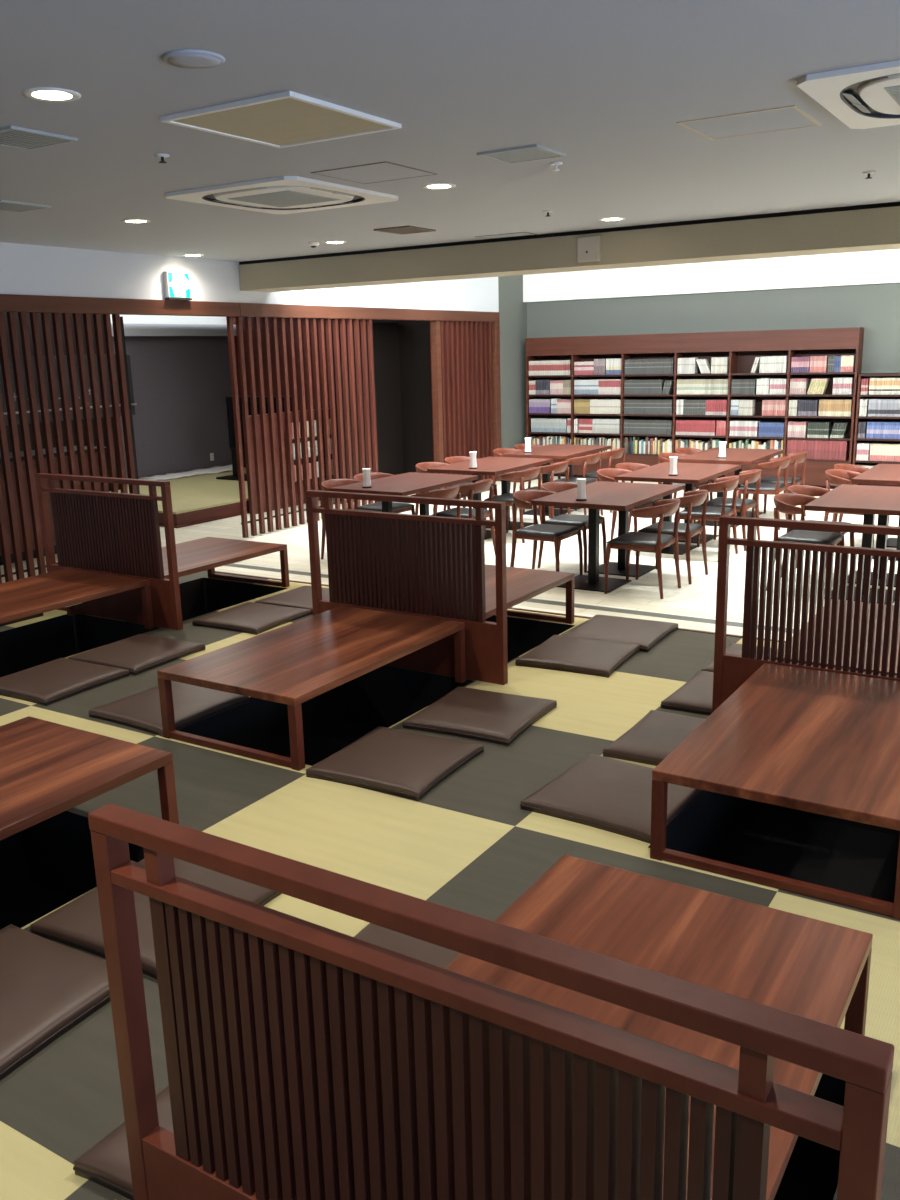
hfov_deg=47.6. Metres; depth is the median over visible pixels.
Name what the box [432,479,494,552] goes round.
dining chair
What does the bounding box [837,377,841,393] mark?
book
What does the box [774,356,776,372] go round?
book
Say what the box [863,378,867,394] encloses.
book
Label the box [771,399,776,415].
book
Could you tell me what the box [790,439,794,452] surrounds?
book
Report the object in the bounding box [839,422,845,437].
book
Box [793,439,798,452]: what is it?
book
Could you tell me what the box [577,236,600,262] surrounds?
box
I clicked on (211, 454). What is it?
wall socket
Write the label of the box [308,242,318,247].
ceiling sensor
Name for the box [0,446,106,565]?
counter
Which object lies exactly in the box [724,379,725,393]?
book
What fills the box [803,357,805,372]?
book
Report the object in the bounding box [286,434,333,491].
rack
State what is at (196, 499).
floor
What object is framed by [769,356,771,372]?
book
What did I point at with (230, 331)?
lattice panel
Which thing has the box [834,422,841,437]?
book
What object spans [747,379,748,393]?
book
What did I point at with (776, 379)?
book
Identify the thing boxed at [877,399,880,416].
book
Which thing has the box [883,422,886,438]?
book
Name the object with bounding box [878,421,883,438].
book
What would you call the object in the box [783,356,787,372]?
book
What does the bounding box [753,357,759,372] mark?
book
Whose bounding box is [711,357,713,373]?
book
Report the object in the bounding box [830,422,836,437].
book
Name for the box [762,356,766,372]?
book
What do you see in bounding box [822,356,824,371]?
book
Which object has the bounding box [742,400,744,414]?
book
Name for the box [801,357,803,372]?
book
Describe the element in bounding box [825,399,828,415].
book
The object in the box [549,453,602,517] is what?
dining chair
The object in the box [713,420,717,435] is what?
book
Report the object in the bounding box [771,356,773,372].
book
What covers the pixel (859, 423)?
book
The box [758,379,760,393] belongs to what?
book
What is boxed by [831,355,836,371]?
book
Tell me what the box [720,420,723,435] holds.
book
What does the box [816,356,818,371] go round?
book
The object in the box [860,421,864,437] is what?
book
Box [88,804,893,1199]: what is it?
slatted screen
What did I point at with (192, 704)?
floor cushion
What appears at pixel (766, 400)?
book
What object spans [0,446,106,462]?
countertop
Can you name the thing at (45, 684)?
floor cushion
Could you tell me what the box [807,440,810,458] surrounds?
book
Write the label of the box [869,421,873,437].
book
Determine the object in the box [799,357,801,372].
book
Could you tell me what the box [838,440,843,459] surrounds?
book
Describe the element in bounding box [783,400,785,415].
book
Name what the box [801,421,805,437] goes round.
book
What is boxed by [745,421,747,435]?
book
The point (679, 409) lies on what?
book
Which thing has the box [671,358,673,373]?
book
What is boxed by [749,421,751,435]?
book
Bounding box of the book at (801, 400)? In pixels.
[800,400,802,415]
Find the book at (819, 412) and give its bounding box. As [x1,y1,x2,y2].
[818,399,822,415]
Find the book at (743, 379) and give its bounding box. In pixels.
[743,379,744,393]
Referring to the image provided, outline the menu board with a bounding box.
[0,323,136,424]
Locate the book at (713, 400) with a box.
[713,400,714,414]
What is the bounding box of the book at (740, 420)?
[737,420,741,435]
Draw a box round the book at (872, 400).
[870,399,873,415]
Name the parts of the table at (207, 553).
leg, rail, leg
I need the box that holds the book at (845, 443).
[842,441,848,459]
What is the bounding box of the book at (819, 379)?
[814,378,820,393]
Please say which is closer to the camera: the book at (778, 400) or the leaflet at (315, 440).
the leaflet at (315, 440)
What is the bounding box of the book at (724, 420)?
[722,420,725,435]
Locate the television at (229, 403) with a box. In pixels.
[216,396,291,480]
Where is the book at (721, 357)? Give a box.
[721,357,723,372]
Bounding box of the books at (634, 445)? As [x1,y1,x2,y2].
[529,357,899,468]
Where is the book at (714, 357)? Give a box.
[713,357,714,373]
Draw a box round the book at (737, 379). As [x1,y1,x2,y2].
[737,379,738,393]
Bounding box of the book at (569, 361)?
[568,360,570,374]
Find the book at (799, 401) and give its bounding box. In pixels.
[798,400,800,415]
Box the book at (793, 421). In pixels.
[791,421,794,436]
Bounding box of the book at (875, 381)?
[874,378,876,394]
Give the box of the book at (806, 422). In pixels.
[803,421,807,437]
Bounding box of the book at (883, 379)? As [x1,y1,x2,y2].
[881,378,884,394]
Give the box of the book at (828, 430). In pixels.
[826,422,830,437]
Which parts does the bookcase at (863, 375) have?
shelf, shelf, shelf, shelf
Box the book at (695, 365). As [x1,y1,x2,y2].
[693,358,697,373]
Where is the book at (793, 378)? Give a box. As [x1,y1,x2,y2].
[792,378,793,393]
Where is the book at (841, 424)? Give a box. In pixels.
[836,422,843,437]
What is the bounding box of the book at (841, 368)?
[840,356,842,371]
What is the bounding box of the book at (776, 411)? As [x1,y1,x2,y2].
[775,400,777,415]
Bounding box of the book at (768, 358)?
[766,356,769,372]
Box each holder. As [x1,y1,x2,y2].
[362,468,371,487]
[469,451,477,468]
[524,438,531,452]
[576,478,586,500]
[668,457,677,475]
[718,441,725,457]
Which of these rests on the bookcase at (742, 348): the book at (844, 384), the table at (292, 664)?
the book at (844, 384)
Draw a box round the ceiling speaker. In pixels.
[162,49,224,68]
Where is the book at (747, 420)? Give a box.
[743,420,747,435]
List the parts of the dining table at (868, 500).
plate, plate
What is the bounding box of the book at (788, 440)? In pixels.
[786,439,790,455]
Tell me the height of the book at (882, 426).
0.208 m
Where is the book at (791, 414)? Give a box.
[790,400,792,415]
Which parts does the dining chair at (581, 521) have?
leg, backrest, leg, seat frame, seat, leg, leg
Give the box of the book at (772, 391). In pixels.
[771,379,773,393]
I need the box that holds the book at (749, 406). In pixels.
[748,400,750,414]
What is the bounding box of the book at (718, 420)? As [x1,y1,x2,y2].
[716,420,719,435]
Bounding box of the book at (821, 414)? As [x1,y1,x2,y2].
[820,399,824,415]
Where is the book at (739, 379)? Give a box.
[739,379,740,393]
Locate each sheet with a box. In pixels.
[140,472,205,479]
[141,478,161,479]
[186,464,232,473]
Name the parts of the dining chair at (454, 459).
backrest, seat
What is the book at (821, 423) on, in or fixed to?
on the bookcase at (742, 348)
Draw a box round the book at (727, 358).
[725,357,728,372]
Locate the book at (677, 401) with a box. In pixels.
[676,399,680,414]
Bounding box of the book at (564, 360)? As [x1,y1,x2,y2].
[564,360,565,374]
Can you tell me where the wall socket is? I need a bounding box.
[210,453,213,460]
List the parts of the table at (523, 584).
rail, leg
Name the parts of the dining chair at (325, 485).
leg, backrest, leg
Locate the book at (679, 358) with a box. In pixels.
[679,358,680,373]
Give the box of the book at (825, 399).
[823,399,826,415]
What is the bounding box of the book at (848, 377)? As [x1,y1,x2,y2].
[845,377,849,393]
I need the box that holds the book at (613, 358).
[609,358,614,374]
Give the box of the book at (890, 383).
[889,378,891,394]
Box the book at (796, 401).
[795,400,797,415]
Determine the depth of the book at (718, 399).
14.14 m
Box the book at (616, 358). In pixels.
[614,358,617,374]
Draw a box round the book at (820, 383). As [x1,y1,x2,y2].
[816,378,822,393]
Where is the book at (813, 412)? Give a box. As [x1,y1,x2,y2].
[812,400,814,415]
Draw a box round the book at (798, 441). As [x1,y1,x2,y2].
[797,440,800,451]
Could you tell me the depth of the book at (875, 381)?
13.00 m
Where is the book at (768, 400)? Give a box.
[768,400,769,415]
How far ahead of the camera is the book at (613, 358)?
14.83 m
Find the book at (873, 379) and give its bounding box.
[871,378,874,394]
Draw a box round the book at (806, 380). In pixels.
[804,378,808,393]
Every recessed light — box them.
[22,87,80,101]
[121,219,150,223]
[182,254,203,256]
[323,241,345,243]
[422,183,455,189]
[599,217,624,220]
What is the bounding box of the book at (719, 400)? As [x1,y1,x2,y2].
[719,400,720,414]
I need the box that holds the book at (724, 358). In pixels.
[723,357,725,372]
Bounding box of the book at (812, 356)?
[812,356,813,371]
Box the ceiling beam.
[238,206,899,291]
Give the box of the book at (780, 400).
[779,400,781,415]
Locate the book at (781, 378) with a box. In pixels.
[777,378,782,393]
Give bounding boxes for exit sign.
[163,271,191,300]
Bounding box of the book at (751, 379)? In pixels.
[751,379,752,393]
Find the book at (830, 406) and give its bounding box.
[829,399,832,415]
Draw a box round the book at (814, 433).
[813,422,815,437]
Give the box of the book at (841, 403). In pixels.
[840,399,843,415]
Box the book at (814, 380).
[809,378,815,393]
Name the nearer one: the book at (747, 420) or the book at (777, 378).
the book at (777, 378)
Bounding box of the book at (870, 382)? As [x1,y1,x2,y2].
[869,378,871,394]
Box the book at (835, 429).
[832,422,838,437]
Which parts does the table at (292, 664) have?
leg, rail, leg, leg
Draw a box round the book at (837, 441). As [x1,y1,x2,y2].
[835,440,840,459]
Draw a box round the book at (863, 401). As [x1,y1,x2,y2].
[861,400,864,415]
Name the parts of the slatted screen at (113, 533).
post, rail, rail, slat panel, board, post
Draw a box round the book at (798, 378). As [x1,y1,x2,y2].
[796,378,798,393]
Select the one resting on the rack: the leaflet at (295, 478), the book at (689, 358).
the leaflet at (295, 478)
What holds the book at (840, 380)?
on the bookcase at (742, 348)
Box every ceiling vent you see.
[0,125,77,150]
[0,200,50,212]
[374,225,435,234]
[476,144,565,163]
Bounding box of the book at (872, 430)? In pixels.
[871,421,875,438]
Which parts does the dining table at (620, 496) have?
plate, plate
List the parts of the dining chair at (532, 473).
leg, seat, seat frame, leg, backrest, leg, leg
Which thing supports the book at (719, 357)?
on the bookcase at (742, 348)
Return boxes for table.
[0,569,153,628]
[0,716,178,840]
[157,606,465,770]
[162,537,289,586]
[329,472,477,514]
[427,456,552,539]
[445,855,872,1199]
[485,564,573,623]
[503,444,610,516]
[531,481,683,592]
[615,462,740,554]
[650,663,899,919]
[677,448,783,526]
[777,599,899,675]
[804,484,899,603]
[851,464,899,560]
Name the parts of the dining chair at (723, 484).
seat, seat frame, backrest, leg, leg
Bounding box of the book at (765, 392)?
[764,378,769,393]
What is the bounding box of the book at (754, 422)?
[753,421,755,436]
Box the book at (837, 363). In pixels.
[836,356,838,371]
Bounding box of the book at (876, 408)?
[875,399,878,416]
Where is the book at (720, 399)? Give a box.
[717,399,721,414]
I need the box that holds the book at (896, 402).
[894,399,897,416]
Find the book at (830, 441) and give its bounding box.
[828,440,832,459]
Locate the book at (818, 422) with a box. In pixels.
[817,422,820,437]
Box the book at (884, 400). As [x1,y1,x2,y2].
[882,399,885,416]
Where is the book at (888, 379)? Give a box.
[886,378,889,394]
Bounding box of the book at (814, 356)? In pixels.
[813,356,815,371]
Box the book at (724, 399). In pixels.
[721,399,725,414]
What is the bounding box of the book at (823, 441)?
[821,440,825,459]
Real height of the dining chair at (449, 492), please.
0.738 m
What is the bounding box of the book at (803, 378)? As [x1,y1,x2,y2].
[802,378,804,393]
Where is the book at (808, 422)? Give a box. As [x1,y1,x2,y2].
[807,422,809,437]
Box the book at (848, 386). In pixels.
[847,377,851,393]
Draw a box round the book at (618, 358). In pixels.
[618,358,621,374]
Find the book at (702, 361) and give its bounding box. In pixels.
[701,359,707,373]
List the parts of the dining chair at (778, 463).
seat, seat frame, backrest, leg, leg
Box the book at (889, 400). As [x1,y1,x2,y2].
[887,399,890,416]
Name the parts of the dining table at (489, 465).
plate, plate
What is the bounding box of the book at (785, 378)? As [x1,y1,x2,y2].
[782,378,786,393]
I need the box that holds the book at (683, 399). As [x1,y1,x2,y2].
[681,399,685,414]
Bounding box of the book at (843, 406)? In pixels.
[842,399,845,415]
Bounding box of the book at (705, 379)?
[705,379,706,393]
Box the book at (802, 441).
[800,440,803,451]
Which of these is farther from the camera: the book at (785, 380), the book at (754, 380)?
the book at (754, 380)
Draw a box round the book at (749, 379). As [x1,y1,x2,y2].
[749,379,750,393]
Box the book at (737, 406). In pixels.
[736,400,738,414]
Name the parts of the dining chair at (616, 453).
seat, leg, backrest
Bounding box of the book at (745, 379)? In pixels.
[745,379,746,393]
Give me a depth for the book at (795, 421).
13.64 m
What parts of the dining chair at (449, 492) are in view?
backrest, leg, leg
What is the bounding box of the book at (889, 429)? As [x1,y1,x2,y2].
[888,422,890,438]
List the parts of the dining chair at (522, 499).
leg, backrest, leg, seat frame, seat, leg, leg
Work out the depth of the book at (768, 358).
13.64 m
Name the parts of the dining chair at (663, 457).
backrest, seat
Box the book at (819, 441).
[817,440,821,458]
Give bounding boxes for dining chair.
[321,479,380,559]
[353,472,414,513]
[410,486,460,517]
[415,462,469,514]
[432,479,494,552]
[443,456,497,510]
[484,467,541,542]
[492,448,538,512]
[510,490,582,574]
[513,444,560,492]
[515,461,570,519]
[537,482,605,572]
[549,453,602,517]
[575,448,624,512]
[596,468,655,539]
[604,498,680,598]
[613,463,662,535]
[635,490,707,584]
[656,453,708,522]
[673,448,716,499]
[679,476,738,553]
[697,469,761,550]
[736,456,790,529]
[752,451,807,519]
[766,493,843,590]
[781,485,854,577]
[824,469,874,546]
[832,464,889,538]
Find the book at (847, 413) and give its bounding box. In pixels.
[846,399,850,415]
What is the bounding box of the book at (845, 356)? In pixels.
[844,356,847,371]
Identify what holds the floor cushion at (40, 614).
on the floor at (469, 845)
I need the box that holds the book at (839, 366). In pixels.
[838,356,840,371]
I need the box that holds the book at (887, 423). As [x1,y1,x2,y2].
[885,422,888,438]
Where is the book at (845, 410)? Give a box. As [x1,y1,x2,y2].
[844,399,848,415]
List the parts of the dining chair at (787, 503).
leg, leg, backrest, seat, seat frame, leg, leg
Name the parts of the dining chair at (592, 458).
seat, backrest, leg, leg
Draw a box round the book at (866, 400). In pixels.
[864,399,868,415]
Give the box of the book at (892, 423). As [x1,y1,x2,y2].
[890,422,893,438]
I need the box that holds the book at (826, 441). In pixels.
[824,440,828,459]
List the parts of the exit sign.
lit panel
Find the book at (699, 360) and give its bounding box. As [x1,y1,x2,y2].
[698,359,704,373]
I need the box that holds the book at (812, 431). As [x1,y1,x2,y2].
[811,422,813,437]
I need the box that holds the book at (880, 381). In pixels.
[879,378,881,394]
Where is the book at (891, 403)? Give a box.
[889,399,892,416]
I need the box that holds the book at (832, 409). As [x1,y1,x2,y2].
[831,399,835,415]
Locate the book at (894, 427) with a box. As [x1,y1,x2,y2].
[893,422,895,438]
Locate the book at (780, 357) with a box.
[779,356,781,372]
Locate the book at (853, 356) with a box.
[851,355,855,371]
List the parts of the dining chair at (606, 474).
leg, backrest, seat frame, leg, seat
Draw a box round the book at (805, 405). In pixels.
[804,400,806,415]
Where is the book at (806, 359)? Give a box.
[805,357,807,372]
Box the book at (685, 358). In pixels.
[685,358,686,373]
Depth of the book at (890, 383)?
12.91 m
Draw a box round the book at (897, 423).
[895,422,898,438]
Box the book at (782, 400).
[781,400,783,415]
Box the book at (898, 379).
[896,378,899,394]
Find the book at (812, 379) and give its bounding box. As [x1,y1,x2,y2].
[807,378,813,393]
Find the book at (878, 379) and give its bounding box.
[876,378,879,394]
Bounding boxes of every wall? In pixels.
[0,242,526,471]
[3,312,119,490]
[110,314,231,478]
[233,317,346,410]
[242,408,332,513]
[352,319,434,490]
[523,249,899,301]
[527,283,899,373]
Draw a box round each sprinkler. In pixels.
[155,153,168,163]
[543,210,552,216]
[550,162,562,170]
[863,171,874,178]
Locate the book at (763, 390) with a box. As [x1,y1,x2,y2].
[762,379,764,393]
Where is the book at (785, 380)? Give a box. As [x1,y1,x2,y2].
[784,379,786,393]
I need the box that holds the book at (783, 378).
[780,378,784,393]
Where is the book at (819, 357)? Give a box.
[818,356,820,371]
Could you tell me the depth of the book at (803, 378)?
13.47 m
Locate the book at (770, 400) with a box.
[769,400,771,415]
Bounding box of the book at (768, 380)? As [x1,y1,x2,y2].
[766,379,769,393]
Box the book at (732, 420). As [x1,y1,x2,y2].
[729,420,733,435]
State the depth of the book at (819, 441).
13.53 m
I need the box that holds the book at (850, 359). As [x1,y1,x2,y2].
[849,355,852,371]
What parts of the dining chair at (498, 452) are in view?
backrest, seat frame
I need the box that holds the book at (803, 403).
[802,400,804,415]
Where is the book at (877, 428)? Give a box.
[876,421,880,438]
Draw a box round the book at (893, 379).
[891,378,894,394]
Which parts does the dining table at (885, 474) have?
plate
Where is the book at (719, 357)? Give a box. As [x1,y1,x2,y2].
[719,357,720,372]
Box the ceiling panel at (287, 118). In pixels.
[159,91,401,147]
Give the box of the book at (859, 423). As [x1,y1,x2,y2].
[857,422,860,437]
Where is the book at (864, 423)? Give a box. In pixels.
[862,422,866,437]
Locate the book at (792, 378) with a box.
[790,378,792,393]
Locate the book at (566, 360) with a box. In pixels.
[566,360,567,374]
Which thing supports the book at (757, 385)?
on the bookcase at (742, 348)
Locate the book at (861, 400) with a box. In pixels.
[859,399,863,415]
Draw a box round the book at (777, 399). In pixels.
[773,399,778,415]
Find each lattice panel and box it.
[0,312,136,582]
[226,316,377,537]
[430,321,492,488]
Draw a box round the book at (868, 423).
[866,421,870,437]
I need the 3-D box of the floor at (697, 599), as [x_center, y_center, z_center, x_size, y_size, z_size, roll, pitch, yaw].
[-0.750,0.207,7.479,17.000,0.100,17.400,7,16,31]
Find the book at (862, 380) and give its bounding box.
[860,378,865,394]
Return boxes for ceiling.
[0,0,899,261]
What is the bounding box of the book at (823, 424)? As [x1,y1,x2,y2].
[822,422,824,437]
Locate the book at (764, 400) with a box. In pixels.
[764,400,765,415]
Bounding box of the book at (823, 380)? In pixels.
[818,378,824,393]
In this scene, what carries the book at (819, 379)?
on the bookcase at (742, 348)
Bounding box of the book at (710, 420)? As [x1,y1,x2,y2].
[709,420,712,435]
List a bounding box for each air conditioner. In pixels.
[165,176,397,213]
[797,60,899,128]
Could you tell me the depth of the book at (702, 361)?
14.10 m
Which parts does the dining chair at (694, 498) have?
leg, leg, seat, seat frame, leg, backrest, leg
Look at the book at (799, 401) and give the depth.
13.55 m
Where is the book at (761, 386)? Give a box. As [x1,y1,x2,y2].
[760,378,764,393]
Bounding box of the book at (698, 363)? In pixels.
[696,359,702,373]
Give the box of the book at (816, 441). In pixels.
[814,440,817,458]
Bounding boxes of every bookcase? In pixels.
[526,327,863,488]
[851,373,899,486]
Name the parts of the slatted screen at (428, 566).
post, rail, slat panel, rail, board, post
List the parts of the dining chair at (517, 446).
leg, backrest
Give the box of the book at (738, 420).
[735,420,739,435]
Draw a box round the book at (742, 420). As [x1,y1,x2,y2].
[739,420,743,435]
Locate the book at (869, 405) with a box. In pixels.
[868,399,870,415]
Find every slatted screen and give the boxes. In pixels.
[35,473,182,629]
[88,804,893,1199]
[306,490,507,684]
[712,516,899,712]
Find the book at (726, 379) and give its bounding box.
[726,379,727,393]
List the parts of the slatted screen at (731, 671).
post, rail, board, rail, slat panel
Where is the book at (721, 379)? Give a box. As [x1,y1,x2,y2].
[720,379,722,393]
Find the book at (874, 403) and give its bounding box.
[873,399,875,415]
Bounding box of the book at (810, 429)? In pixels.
[809,422,811,437]
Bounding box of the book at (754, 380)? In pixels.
[753,379,756,393]
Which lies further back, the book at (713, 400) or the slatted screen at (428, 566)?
the book at (713, 400)
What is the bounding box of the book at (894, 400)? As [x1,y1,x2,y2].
[892,399,895,416]
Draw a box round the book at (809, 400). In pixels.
[808,400,810,415]
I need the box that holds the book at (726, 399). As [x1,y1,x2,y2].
[723,399,727,414]
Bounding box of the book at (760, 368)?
[759,357,761,372]
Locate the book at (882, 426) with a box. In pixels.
[881,421,884,438]
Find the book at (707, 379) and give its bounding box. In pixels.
[707,379,708,393]
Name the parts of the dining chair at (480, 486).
seat, leg, backrest, seat frame, leg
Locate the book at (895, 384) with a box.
[894,378,897,394]
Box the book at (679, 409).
[678,399,682,414]
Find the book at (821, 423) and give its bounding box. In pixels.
[820,422,822,437]
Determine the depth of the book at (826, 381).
13.35 m
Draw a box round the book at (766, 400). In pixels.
[766,400,767,415]
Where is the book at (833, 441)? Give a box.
[831,440,836,459]
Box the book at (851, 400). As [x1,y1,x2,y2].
[848,399,852,415]
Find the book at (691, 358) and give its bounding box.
[691,358,692,373]
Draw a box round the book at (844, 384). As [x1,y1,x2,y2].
[843,377,847,393]
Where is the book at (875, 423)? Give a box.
[873,421,878,438]
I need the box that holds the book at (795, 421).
[793,421,797,436]
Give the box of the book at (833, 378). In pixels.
[832,378,834,393]
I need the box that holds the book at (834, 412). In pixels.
[833,399,837,415]
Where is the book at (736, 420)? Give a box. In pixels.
[733,420,737,435]
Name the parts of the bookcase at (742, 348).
shelf, shelf, shelf, shelf, panel, shelf, panel, shelf, shelf, shelf, panel, shelf, shelf, shelf, shelf, shelf, panel, shelf, shelf, shelf, shelf, panel, shelf, shelf, shelf, shelf, panel, shelf, shelf, shelf, shelf, shelf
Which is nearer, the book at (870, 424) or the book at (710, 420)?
the book at (870, 424)
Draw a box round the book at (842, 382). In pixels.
[841,377,845,393]
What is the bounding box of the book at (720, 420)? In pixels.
[718,420,721,435]
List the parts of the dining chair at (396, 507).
leg, backrest, seat, seat frame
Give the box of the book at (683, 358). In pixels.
[683,358,684,373]
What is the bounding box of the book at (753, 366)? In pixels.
[750,357,757,372]
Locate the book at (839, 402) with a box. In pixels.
[838,399,841,415]
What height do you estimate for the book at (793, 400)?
0.203 m
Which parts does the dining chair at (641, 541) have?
leg, leg, seat, seat frame, backrest, leg, leg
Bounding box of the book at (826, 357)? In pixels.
[824,356,827,371]
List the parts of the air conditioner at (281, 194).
panel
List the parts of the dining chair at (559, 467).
seat, leg, backrest, leg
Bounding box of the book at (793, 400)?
[793,400,794,415]
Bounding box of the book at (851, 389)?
[849,377,853,393]
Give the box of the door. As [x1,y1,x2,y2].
[331,322,403,503]
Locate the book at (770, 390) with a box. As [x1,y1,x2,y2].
[769,378,774,393]
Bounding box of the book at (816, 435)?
[815,422,817,437]
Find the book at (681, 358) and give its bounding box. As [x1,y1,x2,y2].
[681,358,682,373]
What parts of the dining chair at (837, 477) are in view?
leg, leg, backrest, seat frame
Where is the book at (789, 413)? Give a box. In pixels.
[788,400,790,415]
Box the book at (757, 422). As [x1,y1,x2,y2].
[755,421,759,436]
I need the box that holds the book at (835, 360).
[834,356,836,371]
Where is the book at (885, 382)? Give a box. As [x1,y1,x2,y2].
[884,378,886,394]
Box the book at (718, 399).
[715,399,719,414]
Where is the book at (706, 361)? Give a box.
[703,359,710,373]
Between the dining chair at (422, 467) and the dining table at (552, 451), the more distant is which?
the dining table at (552, 451)
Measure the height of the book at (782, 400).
0.207 m
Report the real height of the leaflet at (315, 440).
0.200 m
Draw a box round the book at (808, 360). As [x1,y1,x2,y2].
[807,357,809,371]
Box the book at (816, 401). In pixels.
[814,400,818,415]
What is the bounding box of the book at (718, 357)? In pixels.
[717,357,718,372]
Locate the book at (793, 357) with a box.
[793,357,794,372]
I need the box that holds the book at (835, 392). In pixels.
[834,378,837,393]
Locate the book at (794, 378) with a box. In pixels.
[793,378,797,393]
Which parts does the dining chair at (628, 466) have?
leg, backrest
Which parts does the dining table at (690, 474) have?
plate, plate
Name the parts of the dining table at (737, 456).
plate, plate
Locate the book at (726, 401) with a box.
[724,400,727,414]
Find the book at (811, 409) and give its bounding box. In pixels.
[810,400,812,415]
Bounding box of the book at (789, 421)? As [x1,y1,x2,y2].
[787,421,792,436]
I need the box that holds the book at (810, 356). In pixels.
[810,356,811,371]
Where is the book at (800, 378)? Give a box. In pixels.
[799,378,802,393]
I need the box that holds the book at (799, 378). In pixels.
[798,378,799,393]
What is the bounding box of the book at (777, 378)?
[773,378,778,393]
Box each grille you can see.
[167,54,220,67]
[229,190,340,206]
[884,85,899,105]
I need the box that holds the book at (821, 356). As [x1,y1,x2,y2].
[820,356,822,371]
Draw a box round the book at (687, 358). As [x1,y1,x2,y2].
[687,358,688,373]
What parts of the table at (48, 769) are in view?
leg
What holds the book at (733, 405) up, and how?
on the bookcase at (742, 348)
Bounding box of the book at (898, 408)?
[897,399,899,416]
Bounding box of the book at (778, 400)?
[777,400,779,415]
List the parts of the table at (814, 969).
leg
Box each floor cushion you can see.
[0,613,43,625]
[0,658,129,705]
[0,924,109,1079]
[30,858,281,979]
[68,634,205,674]
[73,1086,173,1199]
[88,681,249,736]
[192,602,310,634]
[255,586,329,613]
[306,726,484,800]
[354,923,460,968]
[402,687,556,745]
[515,635,639,677]
[520,753,706,843]
[563,614,678,651]
[602,710,705,765]
[660,671,713,714]
[701,643,777,671]
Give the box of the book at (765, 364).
[764,356,768,372]
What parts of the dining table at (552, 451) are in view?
plate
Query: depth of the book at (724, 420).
14.15 m
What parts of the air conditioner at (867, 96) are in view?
panel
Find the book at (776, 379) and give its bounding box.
[775,379,777,393]
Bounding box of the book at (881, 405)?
[880,399,882,416]
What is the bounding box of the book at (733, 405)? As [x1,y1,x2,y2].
[732,399,737,414]
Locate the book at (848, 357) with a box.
[847,356,849,371]
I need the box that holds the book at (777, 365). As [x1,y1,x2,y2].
[776,356,778,372]
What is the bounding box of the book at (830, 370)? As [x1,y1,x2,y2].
[829,355,833,371]
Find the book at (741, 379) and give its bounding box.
[741,379,742,393]
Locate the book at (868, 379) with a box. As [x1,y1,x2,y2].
[865,378,869,394]
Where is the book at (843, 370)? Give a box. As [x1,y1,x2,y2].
[842,355,847,371]
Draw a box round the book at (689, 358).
[689,358,690,373]
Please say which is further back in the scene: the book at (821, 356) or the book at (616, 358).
the book at (616, 358)
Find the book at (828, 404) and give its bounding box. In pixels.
[827,399,830,415]
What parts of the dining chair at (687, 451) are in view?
backrest, leg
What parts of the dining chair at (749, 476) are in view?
leg, leg, seat, seat frame, leg, backrest, leg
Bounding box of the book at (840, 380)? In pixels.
[839,377,843,393]
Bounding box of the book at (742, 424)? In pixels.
[741,421,743,435]
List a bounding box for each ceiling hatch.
[311,161,436,183]
[475,232,536,238]
[677,105,821,139]
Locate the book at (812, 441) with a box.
[810,440,814,458]
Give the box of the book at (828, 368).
[827,355,831,371]
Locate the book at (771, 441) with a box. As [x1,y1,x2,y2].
[770,439,774,457]
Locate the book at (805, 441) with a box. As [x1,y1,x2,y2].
[804,440,807,450]
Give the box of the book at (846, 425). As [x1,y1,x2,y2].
[841,422,848,437]
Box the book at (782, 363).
[781,356,783,372]
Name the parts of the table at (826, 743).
leg, rail, leg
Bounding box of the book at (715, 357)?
[715,357,717,373]
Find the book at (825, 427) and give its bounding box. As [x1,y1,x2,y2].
[824,422,826,437]
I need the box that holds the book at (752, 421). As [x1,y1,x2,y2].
[751,421,753,436]
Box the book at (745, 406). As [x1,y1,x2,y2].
[744,400,746,414]
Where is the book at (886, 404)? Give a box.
[885,399,887,416]
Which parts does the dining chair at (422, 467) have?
leg, backrest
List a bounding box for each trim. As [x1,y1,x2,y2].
[0,294,239,316]
[111,323,236,335]
[112,317,139,493]
[205,570,785,642]
[224,564,792,632]
[238,303,494,321]
[239,202,899,264]
[491,312,500,475]
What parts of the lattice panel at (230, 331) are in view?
tie rail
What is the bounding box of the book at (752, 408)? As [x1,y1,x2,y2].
[750,400,754,414]
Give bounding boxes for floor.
[0,476,898,640]
[0,571,899,1199]
[109,468,248,527]
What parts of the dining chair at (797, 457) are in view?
leg, leg, seat, leg, seat frame, backrest, leg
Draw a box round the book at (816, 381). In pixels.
[812,378,817,393]
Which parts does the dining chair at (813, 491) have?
leg, backrest, seat, leg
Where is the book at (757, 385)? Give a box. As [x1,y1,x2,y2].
[756,379,758,393]
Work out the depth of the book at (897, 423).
12.98 m
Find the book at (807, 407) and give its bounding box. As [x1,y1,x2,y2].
[806,400,808,415]
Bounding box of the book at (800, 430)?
[799,421,803,437]
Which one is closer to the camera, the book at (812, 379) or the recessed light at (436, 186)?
the recessed light at (436, 186)
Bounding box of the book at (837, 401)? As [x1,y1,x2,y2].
[835,399,839,415]
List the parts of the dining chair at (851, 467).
leg, backrest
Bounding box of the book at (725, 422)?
[724,420,726,435]
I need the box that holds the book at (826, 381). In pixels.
[821,378,829,393]
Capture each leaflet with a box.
[291,422,300,438]
[292,443,301,458]
[294,465,302,480]
[307,421,308,436]
[308,441,310,456]
[309,463,311,478]
[314,420,316,435]
[315,440,317,455]
[330,438,331,453]

